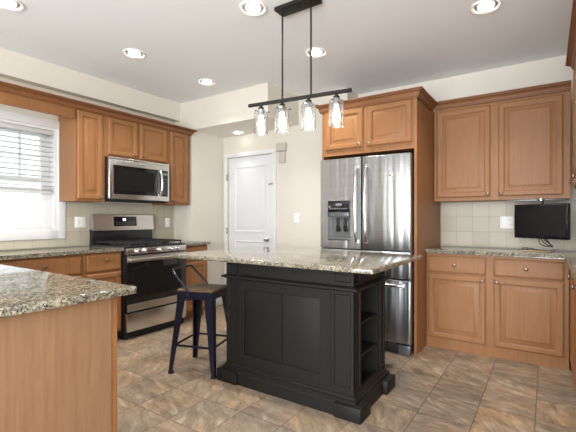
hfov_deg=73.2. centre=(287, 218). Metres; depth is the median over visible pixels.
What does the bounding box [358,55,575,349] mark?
wall
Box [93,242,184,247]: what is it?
cooktop
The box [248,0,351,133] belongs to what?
pendant lamp
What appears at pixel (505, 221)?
wall outlet
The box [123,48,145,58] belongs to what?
recessed light
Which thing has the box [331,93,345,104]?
socket
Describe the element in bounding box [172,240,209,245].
countertop
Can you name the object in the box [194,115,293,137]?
ceiling
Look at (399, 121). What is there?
tall cabinet
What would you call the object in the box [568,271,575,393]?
base cabinet
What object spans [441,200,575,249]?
backsplash
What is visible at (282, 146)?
door chime
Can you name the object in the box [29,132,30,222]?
blind pull cord
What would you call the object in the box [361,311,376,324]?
shelf
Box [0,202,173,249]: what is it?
backsplash
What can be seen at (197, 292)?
bar stool
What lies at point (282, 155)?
keypad
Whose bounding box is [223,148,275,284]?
door
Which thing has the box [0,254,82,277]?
base cabinet
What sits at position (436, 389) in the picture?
floor
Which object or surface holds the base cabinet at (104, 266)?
on the floor
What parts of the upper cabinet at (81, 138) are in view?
door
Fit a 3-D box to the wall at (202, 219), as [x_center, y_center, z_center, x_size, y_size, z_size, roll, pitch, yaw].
[-1.197,0.031,5.298,0.307,2.336,0.582,0,0,34]
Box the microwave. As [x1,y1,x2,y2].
[105,156,168,202]
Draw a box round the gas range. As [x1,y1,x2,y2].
[89,214,185,338]
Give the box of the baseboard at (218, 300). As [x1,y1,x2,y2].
[216,297,222,305]
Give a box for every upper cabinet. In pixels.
[58,108,104,202]
[105,115,167,163]
[152,130,188,204]
[434,90,569,202]
[569,58,575,188]
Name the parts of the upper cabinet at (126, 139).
door, door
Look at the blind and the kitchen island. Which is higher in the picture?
the blind
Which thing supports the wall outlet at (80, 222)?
attached to the wall at (2, 106)
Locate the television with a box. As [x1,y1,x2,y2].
[514,201,570,246]
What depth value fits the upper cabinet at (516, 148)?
3.55 m
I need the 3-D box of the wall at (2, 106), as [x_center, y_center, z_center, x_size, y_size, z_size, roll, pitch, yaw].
[-3.041,-0.152,2.956,0.150,2.702,7.469,0,0,34]
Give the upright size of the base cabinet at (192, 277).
0.881 m
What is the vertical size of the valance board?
0.119 m
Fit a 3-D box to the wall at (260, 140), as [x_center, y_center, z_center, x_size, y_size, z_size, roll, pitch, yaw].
[-0.517,0.031,5.258,1.480,2.336,0.110,0,0,34]
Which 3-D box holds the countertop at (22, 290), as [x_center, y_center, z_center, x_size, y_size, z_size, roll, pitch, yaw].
[-1.590,0.300,2.589,2.649,0.032,1.994,0,0,34]
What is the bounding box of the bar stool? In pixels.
[168,264,226,379]
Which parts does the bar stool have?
leg, foot rail, backrest, foot rail, leg, seat, leg, foot rail, foot rail, leg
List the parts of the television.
power cord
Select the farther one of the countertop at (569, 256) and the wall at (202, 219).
the wall at (202, 219)
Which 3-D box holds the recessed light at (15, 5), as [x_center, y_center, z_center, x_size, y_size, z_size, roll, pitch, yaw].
[-1.948,-1.493,2.688,0.198,0.020,0.198,0,0,34]
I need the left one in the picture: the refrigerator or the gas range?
the gas range
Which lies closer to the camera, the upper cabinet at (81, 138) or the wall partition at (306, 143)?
the upper cabinet at (81, 138)
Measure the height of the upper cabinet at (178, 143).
0.903 m
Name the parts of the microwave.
door glass, handle, control panel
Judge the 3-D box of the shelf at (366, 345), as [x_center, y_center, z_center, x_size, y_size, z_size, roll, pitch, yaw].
[0.381,0.874,2.671,0.368,0.018,0.309,0,0,34]
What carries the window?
in the wall at (2, 106)
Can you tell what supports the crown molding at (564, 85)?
attached to the upper cabinet at (516, 148)
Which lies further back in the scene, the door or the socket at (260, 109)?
the door
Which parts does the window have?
sash, sash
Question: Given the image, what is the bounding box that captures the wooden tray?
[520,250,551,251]
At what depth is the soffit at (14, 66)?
3.99 m
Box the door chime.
[276,142,286,151]
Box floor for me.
[117,304,575,431]
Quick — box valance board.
[0,91,74,118]
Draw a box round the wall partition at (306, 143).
[291,121,321,249]
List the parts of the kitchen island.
panel, waist molding, post, post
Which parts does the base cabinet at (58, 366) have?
corner post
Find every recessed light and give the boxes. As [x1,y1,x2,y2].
[0,0,23,10]
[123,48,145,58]
[198,79,215,85]
[232,131,243,133]
[239,0,266,15]
[305,47,326,57]
[470,0,501,13]
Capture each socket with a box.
[255,105,269,114]
[277,102,290,111]
[303,98,317,108]
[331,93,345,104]
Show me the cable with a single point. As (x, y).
(511, 224)
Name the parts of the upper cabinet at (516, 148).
door, door, under cabinet bracket, rail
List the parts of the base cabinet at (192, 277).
drawer, door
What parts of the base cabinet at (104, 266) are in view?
drawer, door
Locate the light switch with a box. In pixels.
[294,213,298,222]
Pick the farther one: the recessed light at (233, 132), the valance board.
the recessed light at (233, 132)
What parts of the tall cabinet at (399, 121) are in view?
panel, door, crown, door, panel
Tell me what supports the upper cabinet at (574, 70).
attached to the wall
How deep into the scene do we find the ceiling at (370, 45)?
3.27 m
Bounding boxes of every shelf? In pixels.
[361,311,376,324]
[361,340,376,356]
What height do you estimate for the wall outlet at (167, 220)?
0.115 m
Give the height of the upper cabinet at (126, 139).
0.433 m
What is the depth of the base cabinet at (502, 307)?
3.31 m
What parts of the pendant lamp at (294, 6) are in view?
bulb, rod, bulb, bulb, rod, bulb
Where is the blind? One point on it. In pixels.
(40, 190)
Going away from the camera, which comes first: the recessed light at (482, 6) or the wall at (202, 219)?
the recessed light at (482, 6)
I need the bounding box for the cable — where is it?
[511,224,554,249]
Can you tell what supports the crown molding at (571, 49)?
attached to the wall
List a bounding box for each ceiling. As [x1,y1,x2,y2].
[0,0,572,103]
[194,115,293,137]
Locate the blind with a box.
[0,122,53,193]
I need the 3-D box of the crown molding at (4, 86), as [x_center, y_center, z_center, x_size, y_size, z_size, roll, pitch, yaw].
[-2.158,-1.091,3.784,0.392,0.064,3.028,0,0,34]
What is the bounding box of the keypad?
[279,151,285,162]
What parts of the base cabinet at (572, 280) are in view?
door, door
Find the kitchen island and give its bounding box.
[217,262,394,424]
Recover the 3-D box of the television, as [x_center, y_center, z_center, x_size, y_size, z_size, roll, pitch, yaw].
[2.143,0.042,3.263,0.086,0.390,0.440,0,0,-26]
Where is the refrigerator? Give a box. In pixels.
[321,152,413,355]
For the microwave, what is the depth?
4.21 m
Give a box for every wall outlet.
[75,217,85,227]
[165,218,169,226]
[500,216,513,228]
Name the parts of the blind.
rail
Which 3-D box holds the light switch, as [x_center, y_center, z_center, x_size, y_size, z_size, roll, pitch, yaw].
[0.104,-0.006,4.701,0.070,0.115,0.010,0,0,34]
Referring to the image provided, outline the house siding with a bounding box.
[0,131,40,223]
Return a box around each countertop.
[0,245,136,317]
[171,246,421,274]
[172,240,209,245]
[425,245,575,280]
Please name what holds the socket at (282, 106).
attached to the pendant lamp at (294, 6)
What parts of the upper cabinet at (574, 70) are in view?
door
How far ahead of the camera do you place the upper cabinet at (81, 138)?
3.83 m
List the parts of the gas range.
clock panel, handle, door rail, toe panel, storage drawer, oven door, control panel, door rail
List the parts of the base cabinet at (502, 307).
drawer, door, drawer, door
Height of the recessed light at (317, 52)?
0.020 m
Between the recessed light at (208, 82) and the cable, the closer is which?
the cable
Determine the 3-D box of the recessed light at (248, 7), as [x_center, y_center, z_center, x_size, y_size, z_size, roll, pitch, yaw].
[-0.249,-1.493,2.761,0.198,0.020,0.198,0,0,34]
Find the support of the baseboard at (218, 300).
attached to the wall at (202, 219)
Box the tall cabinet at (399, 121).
[314,86,440,354]
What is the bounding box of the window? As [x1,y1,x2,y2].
[0,110,65,240]
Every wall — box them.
[0,77,175,249]
[176,131,223,297]
[224,127,290,247]
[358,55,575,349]
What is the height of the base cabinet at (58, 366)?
0.880 m
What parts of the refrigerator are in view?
control panel, spout, door, handle, handle, drawer, door, handle, drawer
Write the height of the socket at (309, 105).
0.070 m
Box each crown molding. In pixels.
[0,81,197,135]
[434,80,571,109]
[565,0,575,69]
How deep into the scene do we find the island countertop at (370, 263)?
2.82 m
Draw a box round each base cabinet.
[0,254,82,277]
[0,297,116,431]
[83,251,121,330]
[184,245,206,319]
[427,253,568,370]
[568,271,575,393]
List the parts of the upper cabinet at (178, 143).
door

